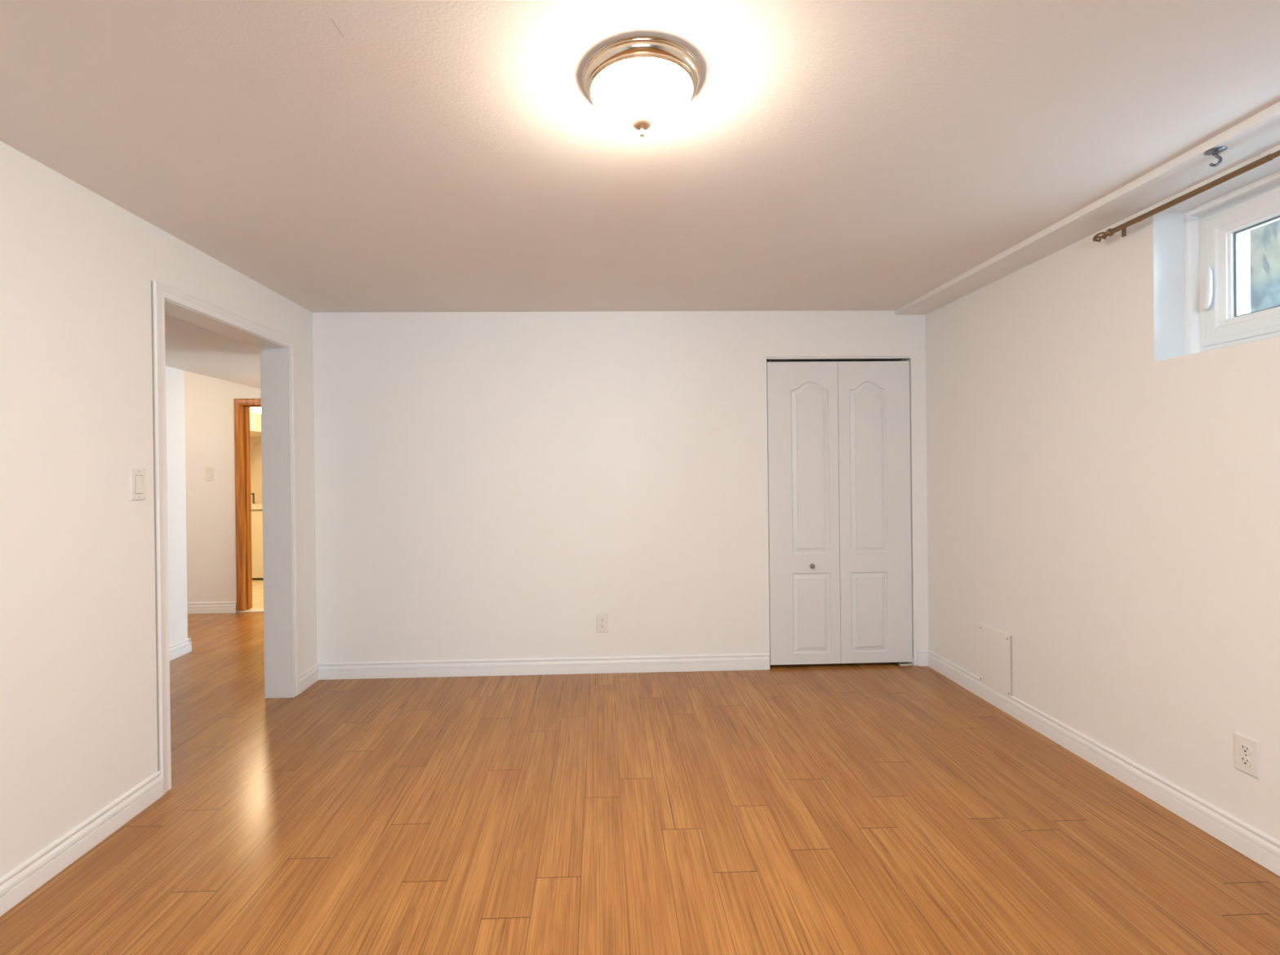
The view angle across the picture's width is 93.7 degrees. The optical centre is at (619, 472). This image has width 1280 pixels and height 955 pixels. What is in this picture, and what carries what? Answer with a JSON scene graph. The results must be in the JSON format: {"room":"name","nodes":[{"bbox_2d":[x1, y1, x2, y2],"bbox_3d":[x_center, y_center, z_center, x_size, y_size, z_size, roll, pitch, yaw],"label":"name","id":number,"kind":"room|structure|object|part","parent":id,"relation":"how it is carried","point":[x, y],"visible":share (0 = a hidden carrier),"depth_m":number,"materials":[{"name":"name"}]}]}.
{"room":"empty basement room","nodes":[
{"label":"empty basement room","id":0,"kind":"room"},
{"bbox_2d":[0,140,317,878],"bbox_3d":[-1.841,0.154,0.482,0.150,2.250,6.700,-1,0,-2],"label":"wall","id":1,"kind":"structure","parent":0,"point":[78,726],"depth_m":2.02,"materials":[{"name":"paint"}]},
{"bbox_2d":[129,468,146,500],"bbox_3d":[-1.819,0.046,2.271,0.010,0.118,0.072,-1,0,-2],"label":"light switch","id":2,"kind":"object","parent":1,"relation":"attached to","point":[137,476],"visible":1,"depth_m":2.26,"materials":[{"name":"white plastic"}]},
{"bbox_2d":[151,280,159,771],"bbox_3d":[-1.823,0.211,2.357,0.004,1.926,0.004,-1,0,-2],"label":"trim","id":3,"kind":"structure","parent":1,"relation":"attached to","point":[152,309],"depth_m":2.36,"materials":[{"name":"beige"}]},
{"bbox_2d":[0,662,319,916],"bbox_3d":[-1.746,1.228,0.488,0.016,0.098,6.400,-1,0,-2],"label":"baseboard","id":4,"kind":"structure","parent":1,"relation":"attached to","point":[19,883],"depth_m":1.99,"materials":[{"name":"paint"}]},
{"bbox_2d":[151,279,298,795],"bbox_3d":[-1.909,0.257,2.894,0.164,2.030,1.076,-1,0,-2],"label":"door frame","id":5,"kind":"structure","parent":1,"relation":"attached to","point":[273,356],"depth_m":3.37,"materials":[{"name":"paint"}]},
{"bbox_2d":[165,366,187,645],"bbox_3d":[-3.090,0.123,2.360,0.120,2.330,3.832,-1,0,-2],"label":"wall","id":6,"kind":"structure","parent":0,"point":[175,378],"depth_m":4.18,"materials":[{"name":"paint"}]},
{"bbox_2d":[169,637,191,661],"bbox_3d":[-3.068,1.239,2.371,0.136,0.098,3.848,-1,0,-2],"label":"baseboard","id":7,"kind":"structure","parent":6,"relation":"attached to","point":[179,649],"depth_m":4.19,"materials":[{"name":"paint"}]},
{"bbox_2d":[164,313,260,388],"bbox_3d":[-1.102,-0.907,3.084,3.923,0.322,5.161,-1,0,-2],"label":"ceiling","id":8,"kind":"structure","parent":0,"point":[189,347],"depth_m":3.71,"materials":[{"name":"white paint"}]},
{"bbox_2d":[183,370,261,612],"bbox_3d":[-2.218,0.068,5.593,6.020,2.400,0.120,-1,0,-2],"label":"wall","id":9,"kind":"structure","parent":0,"point":[209,411],"depth_m":5.49,"materials":[{"name":"paint"}]},
{"bbox_2d":[205,466,213,479],"bbox_3d":[-3.741,0.013,5.480,0.072,0.118,0.010,-1,0,-2],"label":"light switch","id":10,"kind":"object","parent":9,"relation":"attached to","point":[209,471],"visible":1,"depth_m":5.48,"materials":[{"name":"white plastic"}]},
{"bbox_2d":[186,601,236,613],"bbox_3d":[-4.357,1.245,5.461,1.708,0.098,0.016,-1,0,-2],"label":"baseboard","id":11,"kind":"structure","parent":9,"relation":"attached to","point":[225,606],"depth_m":5.48,"materials":[{"name":"paint"}]},
{"bbox_2d":[233,398,263,612],"bbox_3d":[-3.060,0.300,5.569,0.906,1.956,0.158,-1,0,-2],"label":"door frame","id":12,"kind":"structure","parent":9,"relation":"in","point":[242,406],"depth_m":5.51,"materials":[{"name":"orange wood"}]},
{"bbox_2d":[249,436,262,502],"bbox_3d":[-3.660,0.182,6.633,2.600,2.200,2.289,-1,0,-2],"label":"wall","id":13,"kind":"structure","parent":0,"point":[255,442],"depth_m":7.65,"materials":[{"name":"beige paint"}]},
{"bbox_2d":[252,579,263,608],"bbox_3d":[-3.648,1.290,6.647,2.400,0.024,2.069,-1,0,-2],"label":"floor","id":14,"kind":"structure","parent":0,"point":[257,584],"depth_m":6.33,"materials":[{"name":"beige tile"}]},
{"bbox_2d":[250,502,263,579],"bbox_3d":[-4.077,0.830,7.389,1.280,0.901,0.545,-1,0,-2],"label":"bathroom vanity","id":15,"kind":"object","parent":14,"relation":"on","point":[256,508],"visible":0.02,"depth_m":7.12,"materials":[{"name":"beige laminate"}]},
{"bbox_2d":[250,502,262,509],"bbox_3d":[-4.082,0.409,7.388,1.280,0.059,0.545,-1,0,-2],"label":"countertop","id":16,"kind":"structure","parent":15,"relation":"on","point":[257,505],"depth_m":7.11,"materials":[{"name":"beige"}]},
{"bbox_2d":[250,493,255,503],"bbox_3d":[-4.449,0.317,7.263,0.044,0.135,0.125,-1,0,-2],"label":"tap","id":17,"kind":"object","parent":16,"relation":"on","point":[252,494],"visible":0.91,"depth_m":7.30,"materials":[{"name":"grey metal"}]},
{"bbox_2d":[312,310,928,665],"bbox_3d":[0.114,0.121,3.820,3.970,2.250,0.150,-1,0,-2],"label":"wall","id":18,"kind":"structure","parent":0,"point":[489,485],"depth_m":3.73,"materials":[{"name":"paint"}]},
{"bbox_2d":[596,613,608,632],"bbox_3d":[-0.105,0.938,3.736,0.073,0.119,0.009,-1,0,-2],"label":"wall outlet","id":19,"kind":"object","parent":18,"relation":"attached to","point":[602,618],"visible":1,"depth_m":3.73,"materials":[{"name":"white plastic"}]},
{"bbox_2d":[599,617,604,622],"bbox_3d":[-0.105,0.918,3.733,0.034,0.028,0.003,-1,0,-2],"label":"receptacle","id":20,"kind":"object","parent":19,"relation":"attached to","point":[601,620],"depth_m":3.73,"materials":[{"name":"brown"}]},
{"bbox_2d":[600,623,604,628],"bbox_3d":[-0.104,0.957,3.733,0.034,0.028,0.003,-1,0,-2],"label":"receptacle","id":21,"kind":"object","parent":19,"relation":"attached to","point":[602,625],"depth_m":3.73,"materials":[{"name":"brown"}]},
{"bbox_2d":[317,649,928,679],"bbox_3d":[0.055,1.198,3.738,3.820,0.098,0.016,-1,0,-2],"label":"baseboard","id":22,"kind":"structure","parent":18,"relation":"attached to","point":[726,662],"depth_m":3.72,"materials":[{"name":"paint"}]},
{"bbox_2d":[766,355,913,665],"bbox_3d":[1.397,0.250,3.795,0.920,1.960,0.071,-1,0,-2],"label":"door","id":23,"kind":"structure","parent":18,"relation":"in","point":[838,433],"depth_m":3.79,"materials":[{"name":"white paint"}]},
{"bbox_3d":[1.214,0.589,3.771,0.033,0.033,0.032,-1,0,-2],"label":"knob","id":24,"kind":"part","parent":23,"relation":"part of","materials":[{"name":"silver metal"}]},
{"bbox_2d":[765,355,915,666],"bbox_3d":[1.399,0.248,3.795,0.936,1.965,0.022,-1,0,-2],"label":"trim","id":25,"kind":"structure","parent":18,"relation":"attached to","point":[911,356],"depth_m":3.80,"materials":[{"name":"paint"}]},
{"bbox_2d":[0,0,1279,312],"bbox_3d":[0.193,-1.056,0.543,3.990,0.120,6.700,-1,0,-2],"label":"ceiling","id":26,"kind":"structure","parent":0,"point":[428,155],"depth_m":1.75,"materials":[{"name":"paint"}]},
{"bbox_2d":[582,35,701,139],"bbox_3d":[0.057,-0.919,1.517,0.300,0.156,0.300,-1,0,-2],"label":"ceiling lamp","id":27,"kind":"object","parent":26,"relation":"attached to","point":[641,84],"visible":1,"depth_m":1.44,"materials":[{"name":"white glass"}]},
{"bbox_3d":[0.057,-0.929,1.517,0.254,0.076,0.254,-1,0,-2],"label":"lamp shade","id":28,"kind":"part","parent":27,"relation":"part of","materials":[{"name":"white glass"}]},
{"bbox_2d":[894,101,1279,315],"bbox_3d":[1.942,-1.008,0.598,0.195,0.038,6.400,-1,0,-2],"label":"beam","id":29,"kind":"structure","parent":26,"relation":"attached to","point":[1259,133],"depth_m":2.22,"materials":[{"name":"paint"}]},
{"bbox_2d":[1204,146,1227,166],"bbox_3d":[1.837,-0.967,1.847,0.053,0.049,0.053,-1,0,-2],"label":"ceiling hook","id":30,"kind":"object","parent":29,"relation":"attached to","point":[1215,151],"visible":1,"depth_m":1.84,"materials":[{"name":"grey metal"}]},
{"bbox_3d":[1.837,-0.962,1.848,0.030,0.039,0.009,-1,0,41],"label":"hook arm","id":31,"kind":"part","parent":30,"relation":"part of","materials":[{"name":"grey metal"}]},
{"bbox_3d":[1.837,-0.985,1.847,0.053,0.013,0.053,-1,0,-2],"label":"plate","id":32,"kind":"part","parent":30,"relation":"part of","materials":[{"name":"grey metal"}]},
{"bbox_2d":[0,612,1279,954],"bbox_3d":[-1.482,1.272,1.487,7.150,0.001,8.420,-1,0,-2],"label":"floor","id":33,"kind":"structure","parent":0,"point":[893,808],"depth_m":2.08,"materials":[{"name":"brown wood"}]},
{"bbox_2d":[766,360,898,362],"bbox_3d":[1.381,0.115,4.240,1.042,2.250,0.610,-1,0,-2],"label":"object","id":34,"kind":"structure","parent":0,"point":[892,360],"depth_m":4.50,"materials":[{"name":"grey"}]},
{"bbox_2d":[924,144,1279,841],"bbox_3d":[2.194,0.106,0.534,0.280,2.250,6.550,-1,0,-2],"label":"wall","id":35,"kind":"structure","parent":0,"point":[1100,505],"depth_m":2.41,"materials":[{"name":"paint"}]},
{"bbox_2d":[978,622,1013,697],"bbox_3d":[1.975,0.983,3.155,0.012,0.318,0.254,-1,0,-2],"label":"access panel","id":36,"kind":"object","parent":35,"relation":"attached to","point":[995,646],"visible":1,"depth_m":3.14,"materials":[{"name":"paint"}]},
{"bbox_2d":[927,649,1279,876],"bbox_3d":[2.056,1.183,0.607,0.016,0.098,6.400,-1,0,-2],"label":"baseboard","id":37,"kind":"structure","parent":35,"relation":"attached to","point":[1246,839],"depth_m":2.32,"materials":[{"name":"paint"}]},
{"bbox_2d":[1092,150,1279,242],"bbox_3d":[1.963,-0.931,1.624,0.090,0.074,1.589,-1,0,-2],"label":"curtain rod","id":38,"kind":"object","parent":35,"relation":"attached to","point":[1110,232],"visible":1,"depth_m":2.02,"materials":[{"name":"gold metal"}]},
{"bbox_2d":[1152,155,1279,361],"bbox_3d":[2.147,-0.691,1.721,0.280,0.557,1.040,-1,0,-2],"label":"window frame","id":39,"kind":"structure","parent":35,"relation":"in","point":[1168,224],"depth_m":2.23,"materials":[{"name":"white paint"}]},
{"bbox_2d":[1183,170,1279,355],"bbox_3d":[2.194,-0.691,1.722,0.174,0.551,1.034,-1,0,-2],"label":"window","id":40,"kind":"structure","parent":39,"relation":"attached to","point":[1218,315],"depth_m":2.12,"materials":[{"name":"white plastic"}]},
{"bbox_3d":[2.110,-0.661,2.152,0.024,0.156,0.047,-1,0,33],"label":"handle","id":41,"kind":"part","parent":40,"relation":"part of","materials":[{"name":"white plastic"}]},
{"bbox_3d":[2.265,-0.692,1.724,0.032,0.465,0.948,-1,0,-2],"label":"storm frame","id":42,"kind":"part","parent":40,"relation":"part of","materials":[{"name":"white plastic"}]},
{"bbox_2d":[1234,732,1260,779],"bbox_3d":[2.015,0.909,1.927,0.009,0.119,0.073,-1,0,-2],"label":"wall outlet","id":43,"kind":"object","parent":35,"relation":"attached to","point":[1247,750],"visible":1,"depth_m":1.92,"materials":[{"name":"white plastic"}]},
{"bbox_2d":[1240,755,1251,767],"bbox_3d":[2.012,0.928,1.927,0.003,0.028,0.034,-1,0,-2],"label":"receptacle","id":44,"kind":"object","parent":43,"relation":"attached to","point":[1245,761],"depth_m":1.93,"materials":[{"name":"white plastic"}]},
{"bbox_2d":[1240,743,1251,755],"bbox_3d":[2.012,0.889,1.927,0.003,0.028,0.034,-1,0,-2],"label":"receptacle","id":45,"kind":"object","parent":43,"relation":"attached to","point":[1245,748],"depth_m":1.93,"materials":[{"name":"white plastic"}]},
{"bbox_2d":[1248,231,1250,312],"bbox_3d":[2.295,-0.775,2.287,0.053,1.000,0.157,-1,0,-2],"label":"trim","id":46,"kind":"structure","parent":35,"relation":"attached to","point":[1249,231],"depth_m":2.21,"materials":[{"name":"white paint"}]},
{"bbox_3d":[-3.673,-0.848,6.640,2.400,0.140,2.069,-1,0,-2],"label":"ceiling","id":47,"kind":"structure","parent":0,"visible":0},
{"bbox_2d":[249,408,261,437],"bbox_3d":[-4.445,-0.609,6.617,0.850,0.320,2.069,-1,0,-2],"label":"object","id":48,"kind":"structure","parent":47,"relation":"attached to","point":[255,418],"depth_m":6.65,"materials":[{"name":"beige paint"}]},
{"bbox_2d":[249,407,261,413],"bbox_3d":[-3.586,-0.682,6.008,0.270,0.190,0.270,-1,0,-2],"label":"ceiling lamp","id":49,"kind":"object","parent":47,"relation":"attached to","point":[258,410],"visible":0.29,"depth_m":5.94,"materials":[{"name":"white glass"}]},
{"label":"outside","id":50,"kind":"structure","parent":0,"visible":0},
{"bbox_2d":[1249,219,1279,311],"bbox_3d":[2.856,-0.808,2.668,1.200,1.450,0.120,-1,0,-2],"label":"window pane","id":51,"kind":"structure","parent":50,"point":[1264,240],"depth_m":2.61,"materials":[{"name":"glass"}]}
]}

